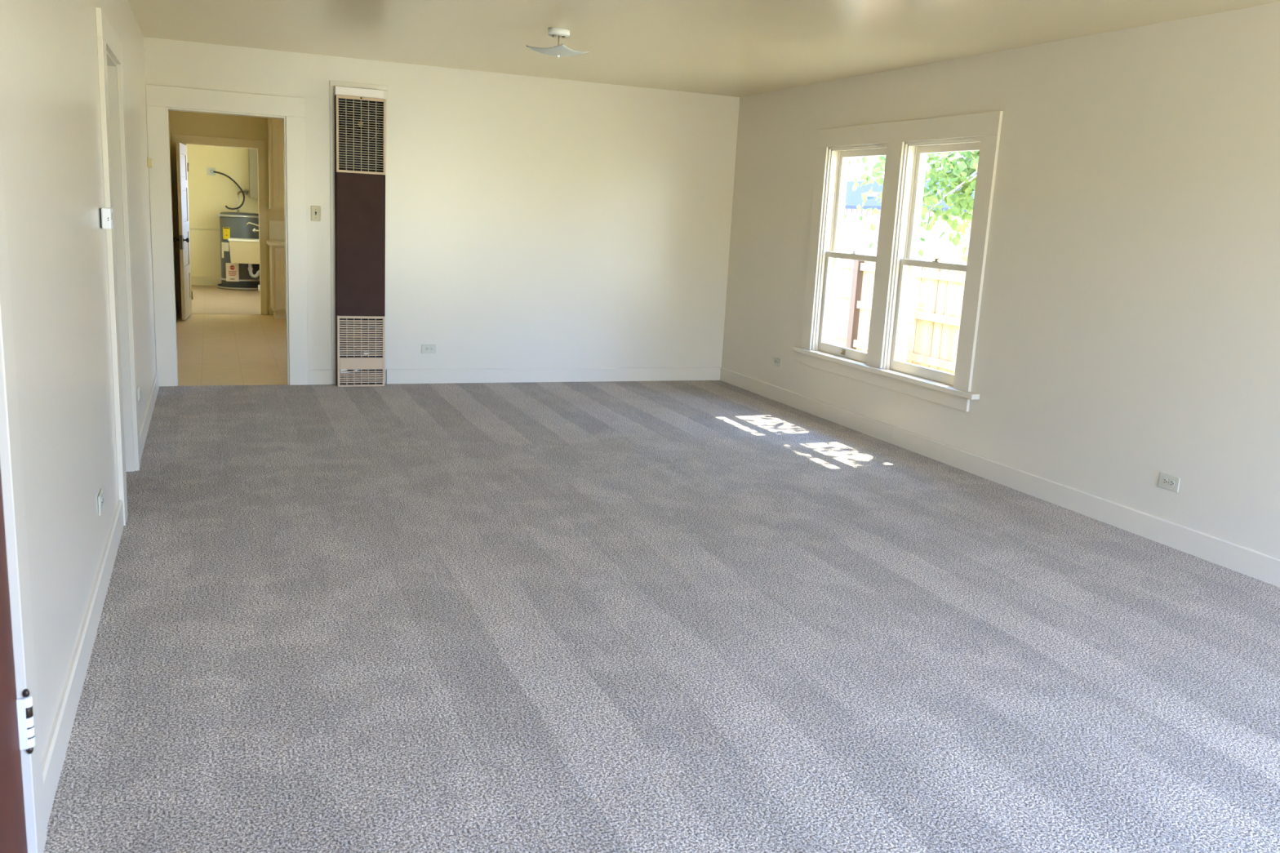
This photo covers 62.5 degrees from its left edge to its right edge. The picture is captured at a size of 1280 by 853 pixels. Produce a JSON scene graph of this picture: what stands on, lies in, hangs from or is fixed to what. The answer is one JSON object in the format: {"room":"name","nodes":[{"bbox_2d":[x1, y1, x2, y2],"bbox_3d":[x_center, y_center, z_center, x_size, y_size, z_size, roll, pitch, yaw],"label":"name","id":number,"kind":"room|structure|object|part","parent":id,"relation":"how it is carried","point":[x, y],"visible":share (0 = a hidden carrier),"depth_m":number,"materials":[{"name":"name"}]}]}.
{"room":"empty living room","nodes":[
{"label":"empty living room","id":0,"kind":"room"},
{"bbox_2d":[0,0,176,762],"bbox_3d":[-2.800,-0.918,5.628,0.140,2.800,14.950,-2,12,-22],"label":"wall","id":1,"kind":"structure","parent":0,"point":[51,126],"depth_m":3.06,"materials":[{"name":"beige paint"}]},
{"bbox_2d":[0,464,35,852],"bbox_3d":[-1.110,0.052,1.678,0.069,2.014,0.878,-2,12,-22],"label":"door","id":2,"kind":"structure","parent":1,"relation":"in","point":[16,718],"depth_m":2.10,"materials":[{"name":"red paint"}]},
{"bbox_2d":[0,136,46,852],"bbox_3d":[-1.078,0.001,1.632,0.021,2.160,1.198,-2,12,-22],"label":"trim","id":3,"kind":"structure","parent":1,"relation":"attached to","point":[11,458],"depth_m":2.16,"materials":[{"name":"beige paint"}]},
{"bbox_2d":[41,370,159,827],"bbox_3d":[-1.842,0.612,3.566,0.015,0.120,9.581,-2,12,-22],"label":"baseboard","id":4,"kind":"structure","parent":1,"relation":"attached to","point":[55,753],"depth_m":3.13,"materials":[{"name":"beige paint"}]},
{"bbox_2d":[97,488,103,515],"bbox_3d":[-1.967,0.276,3.847,0.009,0.072,0.117,-2,12,-22],"label":"duplex outlet","id":5,"kind":"object","parent":1,"relation":"attached to","point":[100,504],"visible":1,"depth_m":3.82,"materials":[{"name":"beige plastic"}]},
{"bbox_2d":[99,207,113,229],"bbox_3d":[-2.122,-0.829,4.193,0.039,0.082,0.109,-2,12,-22],"label":"thermostat","id":6,"kind":"object","parent":1,"relation":"attached to","point":[105,213],"visible":1,"depth_m":4.15,"materials":[{"name":"grey plastic"}]},
{"bbox_3d":[-2.138,-0.829,4.186,0.004,0.076,0.104,-2,12,-22],"label":"mounting plate","id":7,"kind":"part","parent":6,"relation":"part of","materials":[{"name":"grey"}]},
{"bbox_2d":[95,7,140,525],"bbox_3d":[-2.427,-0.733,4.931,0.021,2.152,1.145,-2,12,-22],"label":"trim","id":8,"kind":"structure","parent":1,"relation":"attached to","point":[107,37],"depth_m":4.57,"materials":[{"name":"beige paint"}]},
{"bbox_2d":[137,385,140,401],"bbox_3d":[-2.821,-0.188,5.934,0.009,0.072,0.117,-2,12,-22],"label":"duplex outlet","id":9,"kind":"object","parent":1,"relation":"attached to","point":[138,388],"visible":1,"depth_m":5.90,"materials":[{"name":"beige plastic"}]},
{"bbox_2d":[146,158,152,168],"bbox_3d":[-3.487,-1.875,7.499,0.031,0.064,0.068,-2,12,-22],"label":"door chime","id":10,"kind":"object","parent":1,"relation":"attached to","point":[149,161],"visible":1,"depth_m":7.47,"materials":[{"name":"beige plastic"}]},
{"bbox_2d":[173,142,192,319],"bbox_3d":[-5.245,-2.247,12.130,0.161,1.953,0.789,-1,12,-18],"label":"door","id":11,"kind":"structure","parent":1,"relation":"in","point":[182,164],"depth_m":11.96,"materials":[{"name":"beige paint"}]},
{"bbox_3d":[-5.134,-2.061,11.787,0.025,0.160,0.007,-1,12,-18],"label":"latch plate","id":12,"kind":"part","parent":11,"relation":"part of","materials":[{"name":"brown metal"}]},
{"bbox_3d":[-5.151,-2.072,11.841,0.161,0.160,0.054,-1,12,-18],"label":"knob","id":13,"kind":"part","parent":11,"relation":"part of","materials":[{"name":"brown metal"}]},
{"bbox_2d":[186,144,258,285],"bbox_3d":[-6.736,-3.321,16.494,2.480,2.800,0.140,-2,12,-22],"label":"wall","id":14,"kind":"structure","parent":0,"point":[209,195],"depth_m":16.43,"materials":[{"name":"beige paint"}]},
{"bbox_2d":[189,226,219,230],"bbox_3d":[-6.718,-3.085,16.466,2.200,0.028,0.020,-2,12,-22],"label":"trim","id":15,"kind":"structure","parent":14,"relation":"attached to","point":[205,228],"depth_m":16.43,"materials":[{"name":"beige paint"}]},
{"bbox_2d":[191,275,221,285],"bbox_3d":[-6.761,-2.297,16.628,2.200,0.140,0.015,-2,12,-22],"label":"baseboard","id":16,"kind":"structure","parent":14,"relation":"attached to","point":[195,280],"depth_m":16.59,"materials":[{"name":"beige paint"}]},
{"bbox_2d":[207,167,215,175],"bbox_3d":[-6.633,-3.949,16.305,0.116,0.116,0.022,-2,12,-22],"label":"dryer outlet","id":17,"kind":"object","parent":14,"relation":"attached to","point":[210,170],"visible":1,"depth_m":16.30,"materials":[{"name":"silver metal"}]},
{"bbox_2d":[213,170,244,209],"bbox_3d":[-6.355,-3.657,16.336,0.413,0.575,0.340,14,16,43],"label":"power cord","id":18,"kind":"object","parent":17,"relation":"attached to","point":[228,176],"visible":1,"depth_m":16.33,"materials":[{"name":"grey plastic"}]},
{"bbox_2d":[236,189,248,211],"bbox_3d":[-6.179,-3.527,16.434,0.120,0.352,0.325,3,11,0],"label":"valve","id":19,"kind":"object","parent":14,"relation":"attached to","point":[245,191],"visible":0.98,"depth_m":16.32,"materials":[{"name":"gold metal"}]},
{"bbox_2d":[248,148,257,198],"bbox_3d":[-5.836,-3.935,16.444,0.495,0.745,0.367,-2,12,-22],"label":"upper cabinet","id":20,"kind":"object","parent":14,"relation":"attached to","point":[252,153],"visible":0.16,"depth_m":16.21,"materials":[{"name":"beige paint"}]},
{"bbox_2d":[168,110,284,315],"bbox_3d":[-4.141,-2.489,13.053,4.680,2.800,0.140,-2,12,-22],"label":"wall","id":21,"kind":"structure","parent":0,"point":[181,122],"depth_m":12.47,"materials":[{"name":"beige paint"}]},
{"bbox_2d":[172,133,267,314],"bbox_3d":[-5.018,-2.390,12.628,1.010,2.085,0.020,-2,12,-22],"label":"trim","id":22,"kind":"structure","parent":21,"relation":"attached to","point":[183,139],"depth_m":12.58,"materials":[{"name":"beige paint"}]},
{"bbox_2d":[269,304,273,315],"bbox_3d":[-3.354,-1.478,13.515,2.650,0.120,0.015,-2,12,-22],"label":"baseboard","id":23,"kind":"structure","parent":21,"relation":"attached to","point":[270,308],"depth_m":13.03,"materials":[{"name":"beige paint"}]},
{"bbox_2d":[267,117,284,209],"bbox_3d":[-3.515,-3.159,12.883,1.930,1.075,0.355,-2,12,-22],"label":"upper cabinet","id":24,"kind":"object","parent":21,"relation":"attached to","point":[275,126],"visible":0.09,"depth_m":12.43,"materials":[{"name":"beige paint"}]},
{"bbox_2d":[143,36,739,384],"bbox_3d":[-1.407,-1.458,8.665,5.020,2.800,0.140,-2,12,-22],"label":"wall","id":25,"kind":"structure","parent":0,"point":[533,222],"depth_m":8.72,"materials":[{"name":"beige paint"}]},
{"bbox_2d":[145,84,307,386],"bbox_3d":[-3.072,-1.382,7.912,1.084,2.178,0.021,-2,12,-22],"label":"trim","id":26,"kind":"structure","parent":25,"relation":"attached to","point":[157,97],"depth_m":7.84,"materials":[{"name":"beige paint"}]},
{"bbox_2d":[311,205,320,221],"bbox_3d":[-2.490,-1.636,8.093,0.072,0.115,0.020,-2,12,-22],"label":"light switch","id":27,"kind":"object","parent":25,"relation":"attached to","point":[315,210],"visible":1,"depth_m":8.10,"materials":[{"name":"beige plastic"}]},
{"bbox_2d":[329,80,387,369],"bbox_3d":[-2.196,-1.537,8.241,0.431,2.202,0.012,-2,12,-22],"label":"trim","id":28,"kind":"structure","parent":25,"relation":"attached to","point":[332,83],"depth_m":8.17,"materials":[{"name":"beige paint"}]},
{"bbox_2d":[333,85,386,386],"bbox_3d":[-2.178,-1.444,8.201,0.367,2.276,0.134,-2,12,-22],"label":"wall heater","id":29,"kind":"object","parent":25,"relation":"attached to","point":[360,113],"visible":1,"depth_m":8.14,"materials":[{"name":"brown metal"}]},
{"bbox_3d":[-2.132,-2.530,7.993,0.354,0.062,0.104,-2,12,-22],"label":"plate","id":30,"kind":"part","parent":29,"relation":"part of","materials":[{"name":"silver metal"}]},
{"bbox_2d":[335,94,386,174],"bbox_3d":[-2.119,-2.211,8.004,0.365,0.562,0.032,-2,12,-22],"label":"grille","id":31,"kind":"object","parent":29,"relation":"attached to","point":[380,98],"depth_m":7.99,"materials":[{"name":"beige metal"}]},
{"bbox_3d":[-2.163,-1.402,8.170,0.365,1.088,0.030,-2,12,-22],"label":"panel","id":32,"kind":"part","parent":29,"relation":"part of","materials":[{"name":"brown metal"}]},
{"bbox_2d":[337,315,385,386],"bbox_3d":[-2.204,-0.595,8.330,0.365,0.560,0.032,-2,12,-22],"label":"grille","id":33,"kind":"object","parent":29,"relation":"attached to","point":[360,361],"depth_m":8.33,"materials":[{"name":"beige metal"}]},
{"bbox_2d":[421,344,435,353],"bbox_3d":[-1.731,-0.637,8.633,0.117,0.072,0.009,-2,12,-22],"label":"duplex outlet","id":34,"kind":"object","parent":25,"relation":"attached to","point":[425,348],"visible":1,"depth_m":8.63,"materials":[{"name":"beige plastic"}]},
{"bbox_2d":[307,367,720,384],"bbox_3d":[-0.945,-0.438,8.997,3.619,0.120,0.015,-2,12,-22],"label":"baseboard","id":35,"kind":"structure","parent":25,"relation":"attached to","point":[322,376],"depth_m":9.01,"materials":[{"name":"beige paint"}]},
{"bbox_2d":[43,284,1279,852],"bbox_3d":[-2.168,-0.183,8.478,6.320,0.300,19.050,-2,12,-22],"label":"floor","id":36,"kind":"structure","parent":0,"point":[664,616],"depth_m":3.67,"materials":[{"name":"grey carpet"}]},
{"bbox_2d":[217,283,257,290],"bbox_3d":[-6.203,-2.180,16.416,0.716,0.052,0.716,-2,12,-22],"label":"pan","id":37,"kind":"object","parent":36,"relation":"on","point":[228,287],"visible":0.63,"depth_m":16.11,"materials":[{"name":"grey"}]},
{"bbox_2d":[217,211,259,286],"bbox_3d":[-6.187,-2.726,16.295,0.631,1.154,0.609,-2,12,-22],"label":"water heater","id":38,"kind":"object","parent":37,"relation":"on","point":[232,224],"visible":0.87,"depth_m":16.05,"materials":[{"name":"grey metal"}]},
{"bbox_2d":[227,222,260,291],"bbox_3d":[-5.764,-2.561,15.924,0.852,1.038,0.362,-2,12,-22],"label":"utility sink","id":39,"kind":"object","parent":36,"relation":"on","point":[242,251],"visible":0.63,"depth_m":15.71,"materials":[{"name":"beige plastic"}]},
{"bbox_2d":[228,238,259,263],"bbox_3d":[-5.766,-2.640,15.907,0.815,0.350,0.340,-2,12,-22],"label":"tub","id":40,"kind":"object","parent":39,"relation":"in","point":[242,251],"depth_m":15.69,"materials":[{"name":"beige plastic"}]},
{"bbox_2d":[246,222,258,232],"bbox_3d":[-5.626,-2.972,15.842,0.541,0.187,0.101,-2,12,-22],"label":"faucet","id":41,"kind":"object","parent":39,"relation":"on","point":[255,230],"depth_m":15.77,"materials":[{"name":"silver metal"}]},
{"bbox_2d":[269,245,285,319],"bbox_3d":[-3.550,-1.779,13.062,1.935,0.868,0.565,-2,12,-22],"label":"base cabinet","id":42,"kind":"object","parent":36,"relation":"on","point":[277,253],"visible":0.09,"depth_m":12.51,"materials":[{"name":"beige paint"}]},
{"bbox_2d":[266,220,284,245],"bbox_3d":[-3.539,-2.341,12.949,1.970,0.275,0.546,-2,12,-22],"label":"countertop","id":43,"kind":"structure","parent":42,"relation":"on","point":[276,228],"depth_m":12.84,"materials":[{"name":"beige laminate"}]},
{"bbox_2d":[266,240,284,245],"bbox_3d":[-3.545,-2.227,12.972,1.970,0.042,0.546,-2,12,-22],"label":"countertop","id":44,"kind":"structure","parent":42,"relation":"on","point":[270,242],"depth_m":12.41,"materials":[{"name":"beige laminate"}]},
{"bbox_3d":[-4.112,-1.760,12.563,0.450,0.720,0.024,-2,12,-22],"label":"cabinet door","id":45,"kind":"part","parent":42,"relation":"part of","materials":[{"name":"beige paint"}]},
{"bbox_2d":[128,0,1279,97],"bbox_3d":[-0.267,-1.877,3.581,6.680,0.150,9.751,-2,12,-22],"label":"ceiling","id":46,"kind":"structure","parent":0,"point":[737,48],"depth_m":6.18,"materials":[{"name":"beige paint"}]},
{"bbox_2d":[526,27,590,57],"bbox_3d":[-0.483,-2.268,6.246,0.270,0.162,0.270,10,13,31],"label":"ceiling light","id":47,"kind":"object","parent":46,"relation":"attached to","point":[562,50],"visible":1,"depth_m":6.19,"materials":[{"name":"white glass"}]},
{"bbox_3d":[-0.485,-2.225,6.255,0.270,0.041,0.270,10,13,31],"label":"lamp shade","id":48,"kind":"part","parent":47,"relation":"part of","materials":[{"name":"white glass"}]},
{"bbox_2d":[721,1,1279,559],"bbox_3d":[2.672,-0.373,5.120,0.160,3.100,9.751,-2,12,-22],"label":"wall","id":49,"kind":"structure","parent":0,"point":[1128,334],"depth_m":5.51,"materials":[{"name":"beige paint"}]},
{"bbox_2d":[773,356,780,367],"bbox_3d":[1.129,-0.535,8.711,0.009,0.072,0.117,-2,12,-22],"label":"duplex outlet","id":50,"kind":"object","parent":49,"relation":"attached to","point":[776,361],"visible":1,"depth_m":8.71,"materials":[{"name":"beige plastic"}]},
{"bbox_2d":[811,142,887,364],"bbox_3d":[1.593,-1.258,7.730,0.162,1.549,0.772,-2,12,-22],"label":"window","id":51,"kind":"structure","parent":49,"relation":"in","point":[830,253],"depth_m":8.00,"materials":[{"name":"beige paint"}]},
{"bbox_3d":[1.553,-0.893,7.795,0.034,0.761,0.742,-2,12,-22],"label":"sash","id":52,"kind":"part","parent":51,"relation":"part of","materials":[{"name":"beige paint"}]},
{"bbox_3d":[1.635,-1.615,7.667,0.034,0.789,0.742,-2,12,-22],"label":"sash","id":53,"kind":"part","parent":51,"relation":"part of","materials":[{"name":"beige paint"}]},
{"bbox_2d":[793,346,979,399],"bbox_3d":[1.641,-0.398,7.384,0.060,0.034,2.160,-2,12,-22],"label":"trim","id":54,"kind":"structure","parent":49,"relation":"attached to","point":[970,395],"depth_m":7.14,"materials":[{"name":"beige paint"}]},
{"bbox_2d":[800,111,1003,411],"bbox_3d":[1.692,-1.173,7.254,0.021,1.791,2.030,-2,12,-22],"label":"trim","id":55,"kind":"structure","parent":49,"relation":"attached to","point":[987,125],"depth_m":7.11,"materials":[{"name":"beige paint"}]},
{"bbox_2d":[882,136,981,386],"bbox_3d":[1.948,-1.064,6.860,0.162,1.549,0.785,-2,12,-22],"label":"window","id":56,"kind":"structure","parent":49,"relation":"in","point":[905,261],"depth_m":7.12,"materials":[{"name":"beige paint"}]},
{"bbox_3d":[1.909,-0.698,6.926,0.034,0.761,0.755,-2,12,-22],"label":"sash","id":57,"kind":"part","parent":56,"relation":"part of","materials":[{"name":"beige paint"}]},
{"bbox_3d":[1.990,-1.421,6.798,0.034,0.789,0.755,-2,12,-22],"label":"sash","id":58,"kind":"part","parent":56,"relation":"part of","materials":[{"name":"beige paint"}]},
{"bbox_2d":[720,367,1279,587],"bbox_3d":[2.517,0.485,5.331,0.015,0.120,9.601,-2,12,-22],"label":"baseboard","id":59,"kind":"structure","parent":49,"relation":"attached to","point":[1246,561],"depth_m":5.89,"materials":[{"name":"beige paint"}]},
{"bbox_2d":[1157,472,1180,492],"bbox_3d":[2.585,0.273,5.152,0.009,0.072,0.117,-2,12,-22],"label":"duplex outlet","id":60,"kind":"object","parent":49,"relation":"attached to","point":[1167,482],"visible":1,"depth_m":5.15,"materials":[{"name":"beige plastic"}]},
{"bbox_2d":[1162,477,1167,484],"bbox_3d":[2.576,0.269,5.169,0.004,0.034,0.029,-2,12,-22],"label":"socket","id":61,"kind":"object","parent":60,"relation":"attached to","point":[1164,479],"depth_m":5.17,"materials":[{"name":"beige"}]},
{"bbox_2d":[1168,480,1174,486],"bbox_3d":[2.591,0.277,5.133,0.004,0.034,0.029,-2,12,-22],"label":"socket","id":62,"kind":"object","parent":60,"relation":"attached to","point":[1171,482],"depth_m":5.13,"materials":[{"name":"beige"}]},
{"bbox_3d":[18.693,-4.724,39.053,55.120,0.150,61.150,-2,12,-22],"label":"yard","id":63,"kind":"structure","parent":0,"visible":0},
{"bbox_2d":[832,257,853,346],"bbox_3d":[1.827,-1.371,13.338,0.062,1.675,3.020,-2,12,-22],"label":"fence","id":64,"kind":"object","parent":63,"relation":"on","point":[846,268],"visible":0.2,"depth_m":12.08,"materials":[{"name":"white wood"}]},
{"bbox_3d":[1.815,-1.339,13.341,0.040,0.080,3.020,-2,12,-22],"label":"rail","id":65,"kind":"part","parent":64,"relation":"part of","materials":[{"name":"white wood"}]},
{"bbox_3d":[1.839,-1.794,13.248,0.040,0.080,3.020,-2,12,-22],"label":"rail","id":66,"kind":"part","parent":64,"relation":"part of","materials":[{"name":"white wood"}]},
{"bbox_3d":[1.856,-2.117,13.183,0.040,0.080,3.020,-2,12,-22],"label":"rail","id":67,"kind":"part","parent":64,"relation":"part of","materials":[{"name":"white wood"}]},
{"bbox_2d":[845,259,864,350],"bbox_3d":[2.410,-1.049,11.911,0.100,1.710,0.100,-2,12,-22],"label":"fence post","id":68,"kind":"object","parent":63,"relation":"on","point":[857,274],"visible":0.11,"depth_m":11.81,"materials":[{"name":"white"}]},
{"bbox_2d":[862,288,924,353],"bbox_3d":[2.570,-0.742,10.835,0.462,1.555,0.781,-4,14,-33],"label":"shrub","id":69,"kind":"object","parent":63,"relation":"on","point":[917,308],"visible":0.09,"depth_m":10.56,"materials":[{"name":"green plant"}]},
{"bbox_2d":[840,179,974,263],"bbox_3d":[6.820,-3.645,22.495,3.600,3.060,6.400,-2,12,-22],"label":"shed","id":70,"kind":"object","parent":63,"relation":"on","point":[857,234],"visible":0.09,"depth_m":22.75,"materials":[{"name":"white"}]},
{"bbox_2d":[866,192,879,195],"bbox_3d":[5.184,-5.024,23.007,0.380,0.150,0.400,-2,12,-22],"label":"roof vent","id":71,"kind":"object","parent":70,"relation":"attached to","point":[868,193],"depth_m":22.80,"materials":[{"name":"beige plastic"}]},
{"bbox_2d":[853,261,965,373],"bbox_3d":[3.148,-0.644,10.108,0.062,1.666,3.850,-2,12,-22],"label":"fence","id":72,"kind":"object","parent":63,"relation":"on","point":[936,328],"visible":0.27,"depth_m":10.61,"materials":[{"name":"beige wood"}]},
{"bbox_3d":[3.133,-0.548,10.123,0.040,0.080,3.850,-2,12,-22],"label":"rail","id":73,"kind":"part","parent":72,"relation":"part of","materials":[{"name":"white wood"}]},
{"bbox_3d":[3.156,-0.975,10.037,0.040,0.080,3.850,-2,12,-22],"label":"rail","id":74,"kind":"part","parent":72,"relation":"part of","materials":[{"name":"white wood"}]},
{"bbox_3d":[3.177,-1.385,9.954,0.040,0.080,3.850,-2,12,-22],"label":"rail","id":75,"kind":"part","parent":72,"relation":"part of","materials":[{"name":"white wood"}]},
{"bbox_2d":[843,150,979,262],"bbox_3d":[5.213,-2.596,8.599,5.196,6.353,8.702,-4,13,-32],"label":"tree","id":76,"kind":"object","parent":63,"relation":"on","point":[957,174],"visible":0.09,"depth_m":10.07,"materials":[{"name":"green plant"}]}
]}

